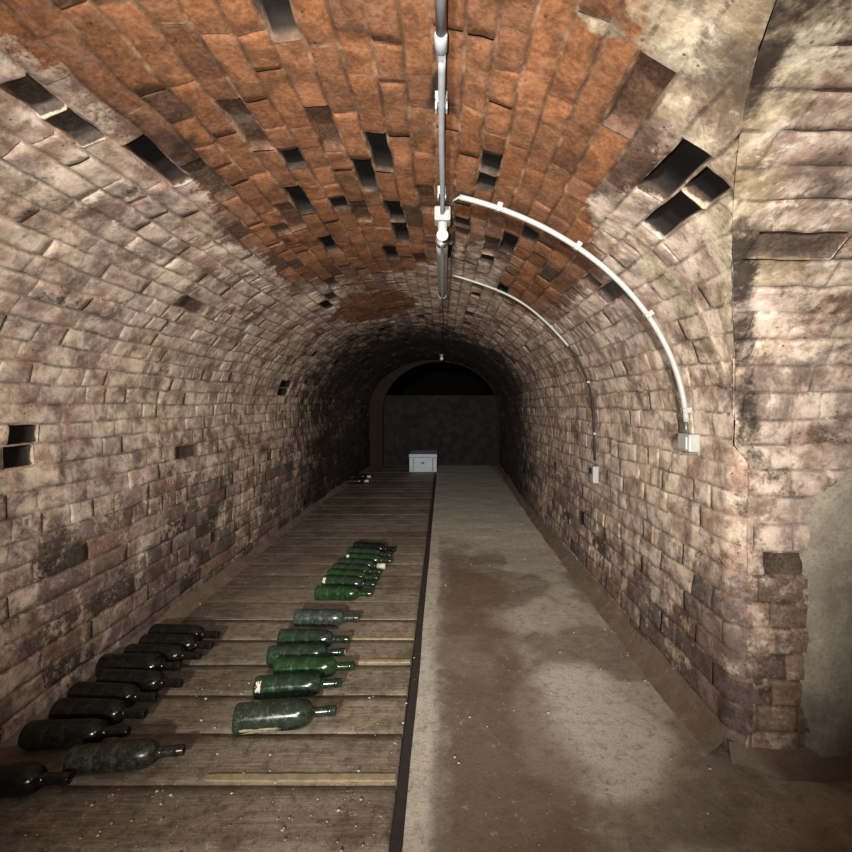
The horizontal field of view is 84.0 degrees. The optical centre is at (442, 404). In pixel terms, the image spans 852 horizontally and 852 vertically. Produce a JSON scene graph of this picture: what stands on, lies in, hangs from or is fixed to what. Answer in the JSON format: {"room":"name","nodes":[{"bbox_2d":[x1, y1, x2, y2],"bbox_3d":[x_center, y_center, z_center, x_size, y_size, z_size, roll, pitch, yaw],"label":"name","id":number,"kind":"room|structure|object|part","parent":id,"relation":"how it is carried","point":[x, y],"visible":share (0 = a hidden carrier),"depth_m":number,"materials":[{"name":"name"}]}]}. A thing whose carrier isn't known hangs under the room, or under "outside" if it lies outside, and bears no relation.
{"room":"wine cellar","nodes":[
{"label":"wine cellar","id":0,"kind":"room"},
{"bbox_2d":[0,413,369,744],"bbox_3d":[-1.320,0.580,3.626,0.094,0.920,8.757,0,0,1],"label":"wall","id":1,"kind":"structure","parent":0,"point":[49,646],"depth_m":1.99,"materials":[{"name":"brown brick"}]},
{"bbox_2d":[0,0,713,716],"bbox_3d":[-0.200,0.084,3.625,2.520,1.916,8.750,0,0,0],"label":"bricks","id":2,"kind":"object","parent":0,"point":[326,0],"depth_m":2.02},
{"bbox_2d":[0,465,371,760],"bbox_3d":[-1.290,1.004,3.700,0.140,0.080,8.601,0,0,1],"label":"baseboard","id":3,"kind":"structure","parent":2,"relation":"attached to","point":[179,611],"depth_m":2.58,"materials":[{"name":"wood"}]},
{"bbox_2d":[0,0,851,446],"bbox_3d":[0.616,-0.338,3.625,3.975,0.946,8.756,0,0,0],"label":"ceiling","id":4,"kind":"structure","parent":0,"point":[640,182],"depth_m":1.32,"materials":[{"name":"brown brick"}]},
{"bbox_2d":[434,0,447,214],"bbox_3d":[-0.004,-0.713,0.565,0.029,0.048,2.330,0,0,0],"label":"conduit","id":5,"kind":"object","parent":4,"relation":"attached to","point":[440,35],"visible":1,"depth_m":1.04,"materials":[{"name":"grey plastic"}]},
{"bbox_2d":[435,236,448,299],"bbox_3d":[-0.004,-0.701,2.495,0.057,0.068,1.010,0,0,0],"label":"lamp","id":6,"kind":"object","parent":4,"relation":"attached to","point":[441,246],"visible":0.88,"depth_m":2.29,"materials":[{"name":"metal"}]},
{"bbox_2d":[436,246,447,297],"bbox_3d":[-0.004,-0.696,2.490,0.051,0.050,0.960,0,0,0],"label":"diffuser","id":7,"kind":"object","parent":6,"relation":"attached to","point":[442,252],"depth_m":2.36,"materials":[{"name":"grey metal"}]},
{"bbox_2d":[434,206,450,240],"bbox_3d":[-0.002,-0.671,1.767,0.060,0.120,0.076,0,0,0],"label":"lamp","id":8,"kind":"object","parent":4,"relation":"attached to","point":[442,221],"visible":0.99,"depth_m":1.74,"materials":[{"name":"white plastic"}]},
{"bbox_3d":[-0.002,-0.634,1.765,0.045,0.046,0.045,0,0,0],"label":"bulb","id":9,"kind":"part","parent":8,"relation":"part of","materials":[{"name":"white glass"}]},
{"bbox_2d":[438,221,446,230],"bbox_3d":[-0.002,-0.664,1.765,0.036,0.034,0.036,0,0,0],"label":"socket","id":10,"kind":"object","parent":8,"relation":"attached to","point":[442,225],"depth_m":1.75,"materials":[{"name":"white plastic"}]},
{"bbox_2d":[442,300,443,348],"bbox_3d":[-0.002,-0.732,5.020,0.014,0.019,3.960,0,0,0],"label":"cable","id":11,"kind":"object","parent":4,"relation":"attached to","point":[442,300],"visible":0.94,"depth_m":4.06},
{"bbox_2d":[452,274,595,460],"bbox_3d":[0.447,-0.209,2.611,0.793,1.027,0.038,0,0,0],"label":"cable","id":12,"kind":"object","parent":4,"relation":"attached to","point":[453,275],"visible":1,"depth_m":2.61,"materials":[{"name":"white plastic"}]},
{"bbox_2d":[452,194,691,421],"bbox_3d":[0.431,-0.330,1.605,0.811,0.774,0.092,0,0,5],"label":"conduit","id":13,"kind":"object","parent":4,"relation":"attached to","point":[685,409],"visible":1,"depth_m":1.59,"materials":[{"name":"white plastic"}]},
{"bbox_2d":[363,355,505,465],"bbox_3d":[-0.150,0.015,8.060,2.700,2.049,0.120,0,0,0],"label":"wall","id":14,"kind":"structure","parent":0,"point":[376,407],"depth_m":8.00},
{"bbox_2d":[384,395,496,464],"bbox_3d":[-0.025,0.438,8.180,2.250,1.205,0.080,0,0,0],"label":"wall","id":15,"kind":"structure","parent":0,"point":[462,429],"depth_m":8.14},
{"bbox_2d":[387,363,493,394],"bbox_3d":[-0.100,-0.100,13.060,3.200,2.320,9.880,0,0,0],"label":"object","id":16,"kind":"structure","parent":0,"point":[431,378],"depth_m":18.00,"materials":[{"name":"black"}]},
{"bbox_2d":[119,465,851,851],"bbox_3d":[0.550,1.079,1.600,4.200,0.083,13.400,0,0,0],"label":"floor","id":17,"kind":"structure","parent":0,"point":[605,746],"depth_m":1.48,"materials":[{"name":"concrete"}]},
{"bbox_2d":[0,465,434,851],"bbox_3d":[-0.764,1.071,1.595,1.272,0.066,13.401,0,0,0],"label":"boards","id":18,"kind":"object","parent":17,"relation":"on","point":[392,509],"visible":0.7,"depth_m":1.49,"materials":[{"name":"brown wood"}]},
{"bbox_2d":[0,762,73,798],"bbox_3d":[-1.150,1.001,1.262,0.300,0.075,0.075,0,0,-3],"label":"wine bottle","id":19,"kind":"object","parent":18,"relation":"on","point":[23,779],"visible":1,"depth_m":1.25,"materials":[{"name":"black glass"}]},
{"bbox_2d":[18,718,130,749],"bbox_3d":[-1.114,1.001,1.444,0.300,0.075,0.075,0,0,-3],"label":"wine bottle","id":20,"kind":"object","parent":18,"relation":"on","point":[39,733],"visible":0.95,"depth_m":1.42,"materials":[{"name":"black glass"}]},
{"bbox_2d":[48,697,148,725],"bbox_3d":[-1.114,1.001,1.542,0.300,0.075,0.075,0,0,3],"label":"wine bottle","id":21,"kind":"object","parent":18,"relation":"on","point":[113,711],"visible":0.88,"depth_m":1.52,"materials":[{"name":"black glass"}]},
{"bbox_2d":[66,681,158,706],"bbox_3d":[-1.130,1.001,1.630,0.300,0.075,0.075,0,0,4],"label":"wine bottle","id":22,"kind":"object","parent":18,"relation":"on","point":[131,694],"visible":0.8,"depth_m":1.61,"materials":[{"name":"black glass"}]},
{"bbox_2d":[62,738,185,776],"bbox_3d":[-0.900,1.001,1.352,0.300,0.075,0.075,0,0,-9],"label":"wine bottle","id":23,"kind":"object","parent":18,"relation":"on","point":[87,759],"visible":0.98,"depth_m":1.32,"materials":[{"name":"black glass"}]},
{"bbox_2d":[95,653,182,676],"bbox_3d":[-1.150,0.996,1.804,0.300,0.086,0.086,0,0,0],"label":"wine bottle","id":24,"kind":"object","parent":18,"relation":"on","point":[143,661],"visible":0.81,"depth_m":1.78,"materials":[{"name":"black glass"}]},
{"bbox_2d":[96,668,183,691],"bbox_3d":[-1.090,1.001,1.712,0.300,0.075,0.075,0,0,4],"label":"wine bottle","id":25,"kind":"object","parent":18,"relation":"on","point":[146,680],"visible":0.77,"depth_m":1.69,"materials":[{"name":"black glass"}]},
{"bbox_2d":[123,643,201,661],"bbox_3d":[-1.118,1.001,1.896,0.300,0.075,0.075,0,0,3],"label":"wine bottle","id":26,"kind":"object","parent":18,"relation":"on","point":[170,652],"visible":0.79,"depth_m":1.88,"materials":[{"name":"black glass"}]},
{"bbox_2d":[138,633,213,651],"bbox_3d":[-1.111,1.001,1.980,0.300,0.075,0.075,0,0,3],"label":"wine bottle","id":27,"kind":"object","parent":18,"relation":"on","point":[191,643],"visible":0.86,"depth_m":1.96,"materials":[{"name":"black glass"}]},
{"bbox_2d":[148,623,219,640],"bbox_3d":[-1.127,1.001,2.070,0.300,0.075,0.075,0,0,3],"label":"wine bottle","id":28,"kind":"object","parent":18,"relation":"on","point":[198,631],"visible":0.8,"depth_m":2.05,"materials":[{"name":"black glass"}]},
{"bbox_2d":[232,698,335,734],"bbox_3d":[-0.503,0.995,1.520,0.312,0.088,0.088,0,0,-8],"label":"wine bottle","id":29,"kind":"object","parent":18,"relation":"on","point":[276,715],"visible":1,"depth_m":1.49,"materials":[{"name":"green glass"}]},
{"bbox_2d":[253,673,341,699],"bbox_3d":[-0.515,1.001,1.689,0.300,0.075,0.076,0,0,-6],"label":"wine bottle","id":30,"kind":"object","parent":18,"relation":"on","point":[277,686],"visible":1,"depth_m":1.66,"materials":[{"name":"green glass"}]},
{"bbox_2d":[204,773,395,781],"bbox_3d":[-0.396,1.036,1.315,0.528,0.007,0.022,0,0,0],"label":"batten","id":31,"kind":"object","parent":18,"relation":"on","point":[325,777],"visible":1,"depth_m":1.31,"materials":[{"name":"brown wood"}]},
{"bbox_2d":[266,643,345,665],"bbox_3d":[-0.546,1.001,1.903,0.304,0.075,0.075,0,0,-6],"label":"wine bottle","id":32,"kind":"object","parent":18,"relation":"on","point":[308,649],"visible":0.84,"depth_m":1.88,"materials":[{"name":"green glass"}]},
{"bbox_2d":[277,629,349,646],"bbox_3d":[-0.551,1.001,2.026,0.300,0.075,0.075,0,0,2],"label":"wine bottle","id":33,"kind":"object","parent":18,"relation":"on","point":[285,636],"visible":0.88,"depth_m":2.00,"materials":[{"name":"green glass"}]},
{"bbox_2d":[273,656,354,677],"bbox_3d":[-0.489,1.001,1.808,0.300,0.075,0.075,0,0,-3],"label":"wine bottle","id":34,"kind":"object","parent":18,"relation":"on","point":[325,666],"visible":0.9,"depth_m":1.78,"materials":[{"name":"green glass"}]},
{"bbox_2d":[293,609,359,625],"bbox_3d":[-0.545,1.001,2.226,0.300,0.075,0.075,0,0,0],"label":"wine bottle","id":35,"kind":"object","parent":18,"relation":"on","point":[302,617],"visible":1,"depth_m":2.20,"materials":[{"name":"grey glass"}]},
{"bbox_2d":[314,585,371,600],"bbox_3d":[-0.527,1.001,2.516,0.300,0.075,0.075,0,0,3],"label":"wine bottle","id":36,"kind":"object","parent":18,"relation":"on","point":[322,592],"visible":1,"depth_m":2.49,"materials":[{"name":"green glass"}]},
{"bbox_2d":[321,575,375,588],"bbox_3d":[-0.529,1.001,2.659,0.300,0.075,0.076,0,0,8],"label":"wine bottle","id":37,"kind":"object","parent":18,"relation":"on","point":[338,580],"visible":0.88,"depth_m":2.64,"materials":[{"name":"green glass"}]},
{"bbox_2d":[327,568,378,580],"bbox_3d":[-0.525,1.001,2.762,0.300,0.075,0.075,0,0,9],"label":"wine bottle","id":38,"kind":"object","parent":18,"relation":"on","point":[344,572],"visible":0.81,"depth_m":2.74,"materials":[{"name":"green glass"}]},
{"bbox_2d":[332,563,381,574],"bbox_3d":[-0.520,1.001,2.860,0.300,0.075,0.075,0,0,9],"label":"wine bottle","id":39,"kind":"object","parent":18,"relation":"on","point":[365,568],"visible":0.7,"depth_m":2.84,"materials":[{"name":"green glass"}]},
{"bbox_2d":[345,478,368,483],"bbox_3d":[-1.129,1.001,6.220,0.302,0.075,0.075,0,0,-4],"label":"wine bottle","id":40,"kind":"object","parent":18,"relation":"on","point":[347,480],"visible":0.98,"depth_m":6.19,"materials":[{"name":"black glass"}]},
{"bbox_2d":[337,558,385,568],"bbox_3d":[-0.506,1.001,2.960,0.302,0.075,0.075,0,0,9],"label":"wine bottle","id":41,"kind":"object","parent":18,"relation":"on","point":[368,562],"visible":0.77,"depth_m":2.94,"materials":[{"name":"green glass"}]},
{"bbox_2d":[352,474,370,478],"bbox_3d":[-1.159,1.001,6.620,0.302,0.075,0.075,0,0,2],"label":"wine bottle","id":42,"kind":"object","parent":18,"relation":"on","point":[363,476],"visible":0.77,"depth_m":6.59,"materials":[{"name":"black glass"}]},
{"bbox_2d":[345,553,391,562],"bbox_3d":[-0.479,1.001,3.061,0.300,0.075,0.076,0,0,9],"label":"wine bottle","id":43,"kind":"object","parent":18,"relation":"on","point":[376,558],"visible":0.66,"depth_m":3.04,"materials":[{"name":"green glass"}]},
{"bbox_2d":[347,547,391,556],"bbox_3d":[-0.494,1.001,3.180,0.300,0.075,0.075,0,0,10],"label":"wine bottle","id":44,"kind":"object","parent":18,"relation":"on","point":[350,549],"visible":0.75,"depth_m":3.16,"materials":[{"name":"green glass"}]},
{"bbox_2d":[24,503,722,851],"bbox_3d":[-0.254,1.037,2.923,2.155,0.007,4.154,0,0,0],"label":"crumbs","id":45,"kind":"object","parent":18,"relation":"on","point":[270,754],"visible":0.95,"depth_m":1.27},
{"bbox_2d":[353,541,395,551],"bbox_3d":[-0.479,1.001,3.305,0.300,0.075,0.075,0,0,13],"label":"wine bottle","id":46,"kind":"object","parent":18,"relation":"on","point":[380,546],"visible":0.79,"depth_m":3.28,"materials":[{"name":"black glass"}]},
{"bbox_2d":[355,659,410,662],"bbox_3d":[-0.243,1.036,1.913,0.223,0.007,0.018,0,0,0],"label":"batten","id":47,"kind":"object","parent":18,"relation":"on","point":[359,660],"visible":0.99,"depth_m":1.91,"materials":[{"name":"brown wood"}]},
{"bbox_2d":[353,637,412,639],"bbox_3d":[-0.266,1.036,2.098,0.268,0.007,0.010,0,0,0],"label":"batten","id":48,"kind":"object","parent":18,"relation":"on","point":[354,638],"visible":1,"depth_m":2.10,"materials":[{"name":"brown wood"}]},
{"bbox_2d":[389,472,436,851],"bbox_3d":[-0.110,1.052,1.450,0.038,0.032,12.900,0,0,0],"label":"trim","id":49,"kind":"structure","parent":18,"relation":"attached to","point":[397,835],"depth_m":1.53,"materials":[{"name":"black metal"}]},
{"bbox_2d":[409,450,437,471],"bbox_3d":[-0.308,0.897,7.620,0.436,0.278,0.652,0,0,0],"label":"foam box","id":50,"kind":"object","parent":18,"relation":"on","point":[419,460],"visible":1,"depth_m":7.30,"materials":[{"name":"white plastic"}]},
{"bbox_3d":[-0.308,0.783,7.620,0.436,0.050,0.652,0,0,0],"label":"lid","id":51,"kind":"part","parent":50,"relation":"part of","materials":[{"name":"white plastic"}]},
{"bbox_2d":[499,410,752,752],"bbox_3d":[0.880,0.551,3.626,0.103,0.978,8.756,0,0,1],"label":"wall","id":52,"kind":"structure","parent":0,"point":[715,596],"depth_m":1.84,"materials":[{"name":"brown brick"}]},
{"bbox_2d":[589,465,598,482],"bbox_3d":[0.832,0.382,2.610,0.037,0.092,0.064,0,0,0],"label":"wall switch","id":53,"kind":"object","parent":52,"relation":"attached to","point":[593,470],"visible":1,"depth_m":2.58,"materials":[{"name":"white plastic"}]},
{"bbox_2d":[496,464,729,753],"bbox_3d":[0.848,0.990,4.705,0.118,0.109,6.592,0,0,1],"label":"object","id":54,"kind":"structure","parent":52,"relation":"attached to","point":[668,682],"depth_m":1.89,"materials":[{"name":"concrete"}]},
{"bbox_2d":[677,422,699,451],"bbox_3d":[0.829,0.107,1.609,0.045,0.100,0.098,0,0,0],"label":"wall switch","id":55,"kind":"object","parent":52,"relation":"attached to","point":[687,442],"visible":1,"depth_m":1.57,"materials":[{"name":"white plastic"}]},
{"bbox_2d":[678,436,687,449],"bbox_3d":[0.809,0.127,1.598,0.007,0.044,0.056,0,0,0],"label":"switch plate","id":56,"kind":"object","parent":55,"relation":"attached to","point":[682,440],"depth_m":1.59,"materials":[{"name":"white plastic"}]},
{"bbox_2d":[735,443,851,749],"bbox_3d":[1.727,0.575,1.383,1.752,0.930,0.023,0,0,0],"label":"wall pier","id":57,"kind":"object","parent":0,"point":[810,469],"visible":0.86,"depth_m":1.38,"materials":[{"name":"brown brick"}]},
{"bbox_2d":[729,741,851,782],"bbox_3d":[1.720,1.010,1.341,1.760,0.069,0.098,0,0,0],"label":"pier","id":58,"kind":"object","parent":57,"relation":"attached to","point":[802,763],"visible":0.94,"depth_m":1.35,"materials":[{"name":"concrete"}]},
{"bbox_2d":[799,468,851,756],"bbox_3d":[1.809,0.402,1.312,1.542,1.276,0.156,0,0,0],"label":"wall","id":59,"kind":"structure","parent":0,"point":[826,699],"depth_m":1.36,"materials":[{"name":"grey paint"}]}
]}

